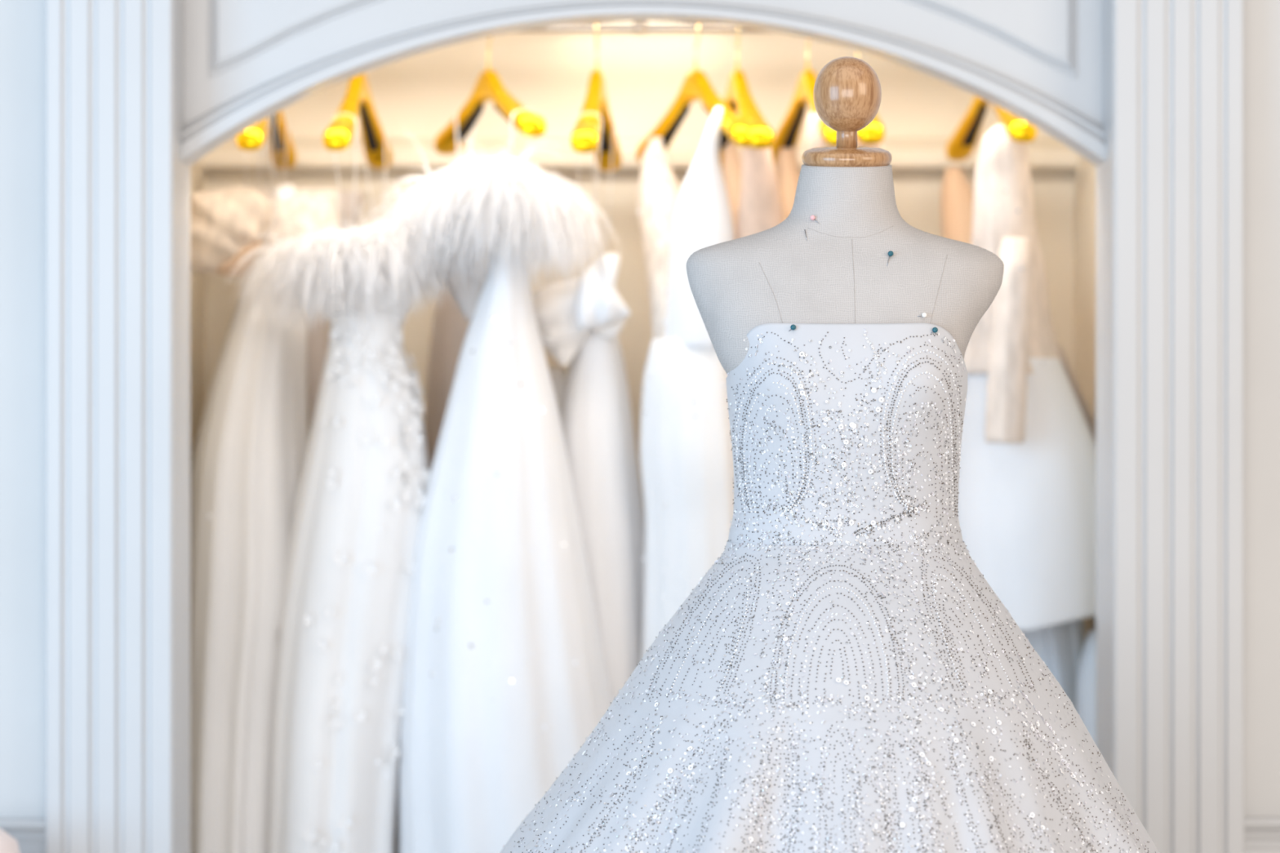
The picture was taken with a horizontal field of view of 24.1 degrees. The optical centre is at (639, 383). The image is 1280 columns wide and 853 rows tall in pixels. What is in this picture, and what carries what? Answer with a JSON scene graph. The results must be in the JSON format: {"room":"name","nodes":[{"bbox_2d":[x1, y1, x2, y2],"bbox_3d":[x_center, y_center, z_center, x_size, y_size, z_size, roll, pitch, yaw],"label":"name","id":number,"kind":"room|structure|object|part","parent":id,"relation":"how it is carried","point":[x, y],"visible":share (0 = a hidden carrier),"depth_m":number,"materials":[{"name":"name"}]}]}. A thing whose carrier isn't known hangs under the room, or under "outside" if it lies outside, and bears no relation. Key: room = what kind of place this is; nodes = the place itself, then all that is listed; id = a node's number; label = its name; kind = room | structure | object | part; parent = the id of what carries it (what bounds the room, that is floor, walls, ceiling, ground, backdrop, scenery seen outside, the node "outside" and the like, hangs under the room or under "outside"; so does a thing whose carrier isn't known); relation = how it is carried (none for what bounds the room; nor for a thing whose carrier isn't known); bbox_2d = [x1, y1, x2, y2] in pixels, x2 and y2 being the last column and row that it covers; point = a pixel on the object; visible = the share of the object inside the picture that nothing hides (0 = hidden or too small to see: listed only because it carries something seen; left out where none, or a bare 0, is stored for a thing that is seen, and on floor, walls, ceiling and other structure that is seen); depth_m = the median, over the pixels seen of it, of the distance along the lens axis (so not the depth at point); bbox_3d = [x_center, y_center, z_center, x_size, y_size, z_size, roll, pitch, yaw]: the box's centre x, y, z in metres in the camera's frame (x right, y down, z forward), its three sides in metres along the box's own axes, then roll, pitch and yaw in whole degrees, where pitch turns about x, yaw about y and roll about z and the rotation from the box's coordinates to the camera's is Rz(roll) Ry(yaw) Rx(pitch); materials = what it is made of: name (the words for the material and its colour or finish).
{"room":"bridal shop","nodes":[
{"label":"bridal shop","id":0,"kind":"room"},
{"bbox_2d":[0,0,45,817],"bbox_3d":[-2.422,0.065,4.460,3.157,2.450,0.100,0,0,0],"label":"wall","id":1,"kind":"structure","parent":0,"point":[22,22],"depth_m":4.41,"materials":[{"name":"white paint"}]},
{"bbox_2d":[0,817,45,852],"bbox_3d":[-2.432,0.670,4.395,3.137,0.064,0.030,0,0,0],"label":"trim","id":2,"kind":"structure","parent":1,"relation":"attached to","point":[29,833],"depth_m":4.40,"materials":[{"name":"white paint"}]},
{"bbox_2d":[45,0,190,852],"bbox_3d":[-0.770,0.065,4.435,0.186,2.450,0.170,0,0,0],"label":"pilaster","id":3,"kind":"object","parent":1,"relation":"attached to","point":[117,183],"depth_m":4.35,"materials":[{"name":"white paint"}]},
{"bbox_2d":[190,158,205,483],"bbox_3d":[-0.770,0.290,4.835,0.050,2.000,0.630,0,0,0],"label":"wall","id":4,"kind":"structure","parent":0,"point":[197,174],"depth_m":5.05,"materials":[{"name":"beige paint"}]},
{"bbox_2d":[224,113,465,852],"bbox_3d":[-0.456,0.366,4.717,0.345,1.574,0.338,0,0,-40],"label":"gown","id":5,"kind":"object","parent":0,"point":[341,636],"visible":0.96,"depth_m":4.64,"materials":[{"name":"white fabric"}]},
{"bbox_3d":[-0.460,-0.187,4.692,0.397,0.239,0.273,0,0,0],"label":"feather trim","id":6,"kind":"part","parent":5,"relation":"part of","materials":[{"name":"white fur"}]},
{"bbox_2d":[341,108,622,852],"bbox_3d":[-0.244,0.347,4.703,0.534,1.593,0.365,0,0,18],"label":"gown","id":7,"kind":"object","parent":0,"point":[506,681],"visible":0.93,"depth_m":4.60,"materials":[{"name":"white fabric"}]},
{"bbox_3d":[-0.272,-0.254,4.695,0.489,0.301,0.323,0,0,24],"label":"feather trim","id":8,"kind":"part","parent":7,"relation":"part of","materials":[{"name":"white fur"}]},
{"bbox_2d":[205,31,1074,852],"bbox_3d":[0.000,0.290,5.180,1.590,2.000,0.060,0,0,0],"label":"wall","id":9,"kind":"structure","parent":0,"point":[548,73],"depth_m":5.15,"materials":[{"name":"beige paint"}]},
{"bbox_2d":[201,137,1078,169],"bbox_3d":[0.000,-0.395,5.125,1.490,0.055,0.050,0,0,0],"label":"trim","id":10,"kind":"structure","parent":9,"relation":"attached to","point":[907,153],"depth_m":5.10,"materials":[{"name":"beige paint"}]},
{"bbox_2d":[1074,154,1095,641],"bbox_3d":[0.770,0.290,4.835,0.050,2.000,0.630,0,0,0],"label":"wall","id":11,"kind":"structure","parent":0,"point":[1085,173],"depth_m":5.03,"materials":[{"name":"beige paint"}]},
{"bbox_2d":[180,0,1105,166],"bbox_3d":[0.005,-0.744,4.469,1.364,0.833,0.088,0,0,0],"label":"arch","id":12,"kind":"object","parent":11,"relation":"attached to","point":[246,62],"depth_m":4.46,"materials":[{"name":"white paint"}]},
{"bbox_3d":[-0.350,-0.666,4.454,0.582,0.424,0.014,0,0,0],"label":"spandrel panel","id":13,"kind":"part","parent":12,"relation":"part of","materials":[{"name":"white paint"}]},
{"bbox_3d":[0.358,-0.666,4.454,0.582,0.424,0.014,0,0,0],"label":"spandrel panel","id":14,"kind":"part","parent":12,"relation":"part of","materials":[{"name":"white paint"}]},
{"bbox_2d":[1244,0,1279,816],"bbox_3d":[2.429,0.065,4.460,3.143,2.450,0.100,0,0,0],"label":"wall","id":15,"kind":"structure","parent":0,"point":[1261,17],"depth_m":4.41,"materials":[{"name":"white paint"}]},
{"bbox_2d":[1095,0,1244,852],"bbox_3d":[0.782,0.065,4.435,0.190,2.450,0.170,0,0,0],"label":"pilaster","id":16,"kind":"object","parent":15,"relation":"attached to","point":[1170,183],"depth_m":4.35,"materials":[{"name":"white paint"}]},
{"bbox_2d":[1244,816,1279,852],"bbox_3d":[2.438,0.668,4.395,3.123,0.064,0.030,0,0,0],"label":"trim","id":17,"kind":"structure","parent":15,"relation":"attached to","point":[1261,833],"depth_m":4.40,"materials":[{"name":"white paint"}]},
{"bbox_3d":[0.000,-0.645,4.830,1.590,0.060,0.640,0,0,0],"label":"ceiling","id":18,"kind":"structure","parent":0,"visible":0},
{"bbox_2d":[600,21,685,22],"bbox_3d":[0.006,-0.612,5.062,0.287,0.006,0.169,0,0,0],"label":"recessed light","id":19,"kind":"object","parent":18,"relation":"in","point":[620,21],"visible":0.02,"depth_m":5.08,"materials":[{"name":"white"}]},
{"bbox_2d":[517,21,768,33],"bbox_3d":[0.000,-0.583,4.800,1.489,0.064,0.040,0,0,0],"label":"rail","id":20,"kind":"object","parent":18,"relation":"hanging from","point":[637,27],"visible":0.27,"depth_m":4.79,"materials":[{"name":"metal"}]},
{"bbox_2d":[235,110,297,168],"bbox_3d":[-0.596,-0.471,4.800,0.045,0.227,0.410,0,0,1],"label":"clothes hanger","id":21,"kind":"object","parent":20,"relation":"hanging from","point":[252,139],"visible":0.39,"depth_m":4.88,"materials":[{"name":"gold metal"}]},
{"bbox_2d":[190,112,342,852],"bbox_3d":[-0.641,0.339,4.827,0.255,1.676,0.374,0,0,19],"label":"gown","id":22,"kind":"object","parent":21,"relation":"hanging from","point":[252,443],"visible":0.77,"depth_m":4.72,"materials":[{"name":"beige fabric"}]},
{"bbox_2d":[322,72,392,168],"bbox_3d":[-0.450,-0.471,4.800,0.045,0.227,0.410,0,0,5],"label":"clothes hanger","id":23,"kind":"object","parent":20,"relation":"hanging from","point":[339,135],"visible":0.89,"depth_m":4.78,"materials":[{"name":"gold metal"}]},
{"bbox_2d":[306,191,364,430],"bbox_3d":[-0.532,0.424,4.973,0.141,1.484,0.141,0,0,-22],"label":"gown","id":24,"kind":"object","parent":23,"relation":"hanging from","point":[317,340],"visible":0.15,"depth_m":4.92,"materials":[{"name":"beige fabric"}]},
{"bbox_2d":[434,35,546,155],"bbox_3d":[-0.243,-0.482,4.800,0.045,0.204,0.410,0,0,-24],"label":"clothes hanger","id":25,"kind":"object","parent":20,"relation":"hanging from","point":[488,86],"visible":0.89,"depth_m":4.79,"materials":[{"name":"gold metal"}]},
{"bbox_2d":[424,240,490,472],"bbox_3d":[-0.309,0.398,4.971,0.188,1.538,0.177,0,0,-45],"label":"gown","id":26,"kind":"object","parent":25,"relation":"hanging from","point":[450,327],"visible":0.09,"depth_m":4.91,"materials":[{"name":"beige fabric"}]},
{"bbox_2d":[570,22,622,171],"bbox_3d":[-0.069,-0.469,4.800,0.045,0.230,0.410,0,0,5],"label":"clothes hanger","id":27,"kind":"object","parent":20,"relation":"hanging from","point":[585,135],"visible":0.94,"depth_m":4.76,"materials":[{"name":"gold metal"}]},
{"bbox_2d":[532,111,644,701],"bbox_3d":[-0.081,0.352,4.817,0.270,1.576,0.286,0,0,0],"label":"gown","id":28,"kind":"object","parent":27,"relation":"hanging from","point":[580,331],"visible":0.41,"depth_m":4.76,"materials":[{"name":"white fabric"}]},
{"bbox_2d":[548,368,565,409],"bbox_3d":[-0.096,0.557,4.858,0.109,1.166,0.108,0,0,0],"label":"dress","id":29,"kind":"object","parent":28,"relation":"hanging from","point":[557,375],"depth_m":4.83,"materials":[{"name":"white fabric"}]},
{"bbox_3d":[-0.127,-0.261,4.884,0.139,0.186,0.179,0,0,-22],"label":"feather trim","id":30,"kind":"part","parent":28,"relation":"part of","materials":[{"name":"white fur"}]},
{"bbox_2d":[635,22,751,163],"bbox_3d":[0.089,-0.474,4.800,0.045,0.220,0.410,0,0,-23],"label":"clothes hanger","id":31,"kind":"object","parent":20,"relation":"hanging from","point":[696,86],"visible":0.85,"depth_m":4.79,"materials":[{"name":"gold metal"}]},
{"bbox_2d":[636,106,734,658],"bbox_3d":[0.081,0.346,4.778,0.228,1.552,0.216,0,0,21],"label":"gown","id":32,"kind":"object","parent":31,"relation":"hanging from","point":[686,458],"visible":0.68,"depth_m":4.69,"materials":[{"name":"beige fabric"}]},
{"bbox_3d":[0.047,-0.229,4.819,0.077,0.346,0.188,0,0,-18],"label":"panel","id":33,"kind":"part","parent":32,"relation":"part of","materials":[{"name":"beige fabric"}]},
{"bbox_3d":[0.095,-0.243,4.732,0.113,0.375,0.152,0,0,0],"label":"panel","id":34,"kind":"part","parent":32,"relation":"part of","materials":[{"name":"white fabric"}]},
{"bbox_2d":[719,26,774,166],"bbox_3d":[0.156,-0.472,4.800,0.045,0.224,0.410,0,0,-9],"label":"clothes hanger","id":35,"kind":"object","parent":20,"relation":"hanging from","point":[738,96],"visible":0.66,"depth_m":4.71,"materials":[{"name":"gold metal"}]},
{"bbox_2d":[722,139,783,239],"bbox_3d":[0.215,0.355,4.799,0.160,1.553,0.301,0,0,0],"label":"gown","id":36,"kind":"object","parent":35,"relation":"hanging from","point":[751,184],"visible":0.23,"depth_m":4.69,"materials":[{"name":"fabric"}]},
{"bbox_3d":[0.177,-0.242,4.864,0.064,0.360,0.181,0,0,-11],"label":"panel","id":37,"kind":"part","parent":36,"relation":"part of","materials":[{"name":"beige fabric"}]},
{"bbox_2d":[770,39,836,164],"bbox_3d":[0.268,-0.474,4.800,0.045,0.220,0.410,0,0,-11],"label":"clothes hanger","id":38,"kind":"object","parent":20,"relation":"hanging from","point":[788,135],"visible":0.65,"depth_m":4.83,"materials":[{"name":"gold metal"}]},
{"bbox_2d":[775,113,831,220],"bbox_3d":[0.297,0.355,4.814,0.148,1.552,0.332,0,0,0],"label":"gown","id":39,"kind":"object","parent":38,"relation":"hanging from","point":[787,167],"visible":0.08,"depth_m":4.90,"materials":[{"name":"fabric"}]},
{"bbox_3d":[0.264,-0.231,4.876,0.069,0.338,0.209,0,0,-25],"label":"panel","id":40,"kind":"part","parent":39,"relation":"part of","materials":[{"name":"beige fabric"}]},
{"bbox_3d":[0.295,-0.241,4.740,0.077,0.359,0.184,0,0,0],"label":"panel","id":41,"kind":"part","parent":39,"relation":"part of","materials":[{"name":"fabric"}]},
{"bbox_2d":[856,51,884,144],"bbox_3d":[0.348,-0.476,4.800,0.045,0.217,0.410,0,0,-2],"label":"clothes hanger","id":42,"kind":"object","parent":20,"relation":"hanging from","point":[873,133],"visible":0.12,"depth_m":4.60,"materials":[{"name":"gold metal"}]},
{"bbox_2d":[857,138,882,148],"bbox_3d":[0.406,0.360,4.787,0.114,1.543,0.294,0,0,10],"label":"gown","id":43,"kind":"object","parent":42,"relation":"hanging from","point":[859,143],"visible":0.02,"depth_m":4.65,"materials":[{"name":"fabric"}]},
{"bbox_2d":[945,95,1036,161],"bbox_3d":[0.559,-0.477,4.800,0.045,0.214,0.410,0,0,-9],"label":"clothes hanger","id":44,"kind":"object","parent":20,"relation":"hanging from","point":[962,143],"visible":0.59,"depth_m":4.86,"materials":[{"name":"gold metal"}]},
{"bbox_2d":[941,124,1095,631],"bbox_3d":[0.621,-0.010,4.777,0.283,0.785,0.386,0,0,0],"label":"gown","id":45,"kind":"object","parent":44,"relation":"hanging from","point":[1027,486],"visible":0.77,"depth_m":4.67,"materials":[{"name":"white satin"}]},
{"bbox_3d":[0.553,-0.158,4.858,0.106,0.398,0.234,0,0,-11],"label":"lining panel","id":46,"kind":"part","parent":45,"relation":"part of","materials":[{"name":"beige fabric"}]},
{"bbox_3d":[0.589,-0.209,4.739,0.171,0.387,0.189,0,0,0],"label":"panel","id":47,"kind":"part","parent":45,"relation":"part of","materials":[{"name":"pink fabric"}]},
{"bbox_2d":[1022,618,1095,742],"bbox_3d":[0.684,0.589,4.879,0.177,1.094,0.322,0,0,0],"label":"gown","id":48,"kind":"object","parent":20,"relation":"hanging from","point":[1063,648],"visible":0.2,"depth_m":4.85,"materials":[{"name":"white fabric"}]},
{"bbox_2d":[1075,629,1095,742],"bbox_3d":[0.722,0.724,4.759,0.057,0.665,0.085,0,0,0],"label":"dress","id":49,"kind":"object","parent":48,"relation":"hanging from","point":[1086,681],"depth_m":4.73,"materials":[{"name":"white fabric"}]},
{"bbox_3d":[0.000,1.315,3.125,8.000,0.050,4.450,0,0,0],"label":"floor","id":50,"kind":"structure","parent":0,"visible":0},
{"bbox_2d":[0,828,20,852],"bbox_3d":[-1.008,0.953,4.045,0.310,0.674,0.430,0,0,0],"label":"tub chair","id":51,"kind":"object","parent":50,"relation":"on","point":[8,844],"visible":1,"depth_m":4.14,"materials":[{"name":"pink fabric"}]},
{"bbox_2d":[685,56,1004,374],"bbox_3d":[0.248,0.449,3.600,0.350,1.682,0.350,0,0,-45],"label":"mannequin","id":52,"kind":"object","parent":50,"relation":"on","point":[841,274],"visible":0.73,"depth_m":3.54,"materials":[{"name":"white fabric"}]},
{"bbox_2d":[809,215,820,224],"bbox_3d":[0.207,-0.194,3.545,0.013,0.012,0.006,0,0,42],"label":"pin","id":53,"kind":"object","parent":52,"relation":"attached to","point":[812,217],"visible":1,"depth_m":3.54,"materials":[{"name":"pink plastic"}]},
{"bbox_2d":[499,323,1159,852],"bbox_3d":[0.217,0.609,3.610,1.148,1.357,1.219,0,0,0],"label":"gown","id":54,"kind":"object","parent":52,"relation":"attached to","point":[845,676],"visible":1,"depth_m":3.42,"materials":[{"name":"white fabric"}]},
{"bbox_2d":[788,324,795,331],"bbox_3d":[0.177,-0.065,3.488,0.009,0.009,0.007,0,0,0],"label":"pin","id":55,"kind":"object","parent":54,"relation":"attached to","point":[793,326],"visible":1,"depth_m":3.48,"materials":[{"name":"teal plastic"}]},
{"bbox_2d":[930,327,937,333],"bbox_3d":[0.343,-0.062,3.498,0.009,0.008,0.007,0,0,0],"label":"pin","id":56,"kind":"object","parent":54,"relation":"attached to","point":[935,330],"visible":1,"depth_m":3.50,"materials":[{"name":"teal plastic"}]},
{"bbox_3d":[0.248,-0.297,3.596,0.025,0.035,0.029,0,0,0],"label":"stem","id":57,"kind":"part","parent":52,"relation":"part of","materials":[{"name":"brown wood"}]},
{"bbox_2d":[886,250,893,266],"bbox_3d":[0.293,-0.146,3.520,0.009,0.021,0.008,0,0,0],"label":"pin","id":58,"kind":"object","parent":52,"relation":"attached to","point":[891,253],"visible":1,"depth_m":3.52,"materials":[{"name":"teal plastic"}]},
{"bbox_2d":[917,312,926,317],"bbox_3d":[0.329,-0.081,3.503,0.012,0.006,0.006,0,0,0],"label":"pin","id":59,"kind":"object","parent":52,"relation":"attached to","point":[924,314],"visible":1,"depth_m":3.50,"materials":[{"name":"white plastic"}]}
]}

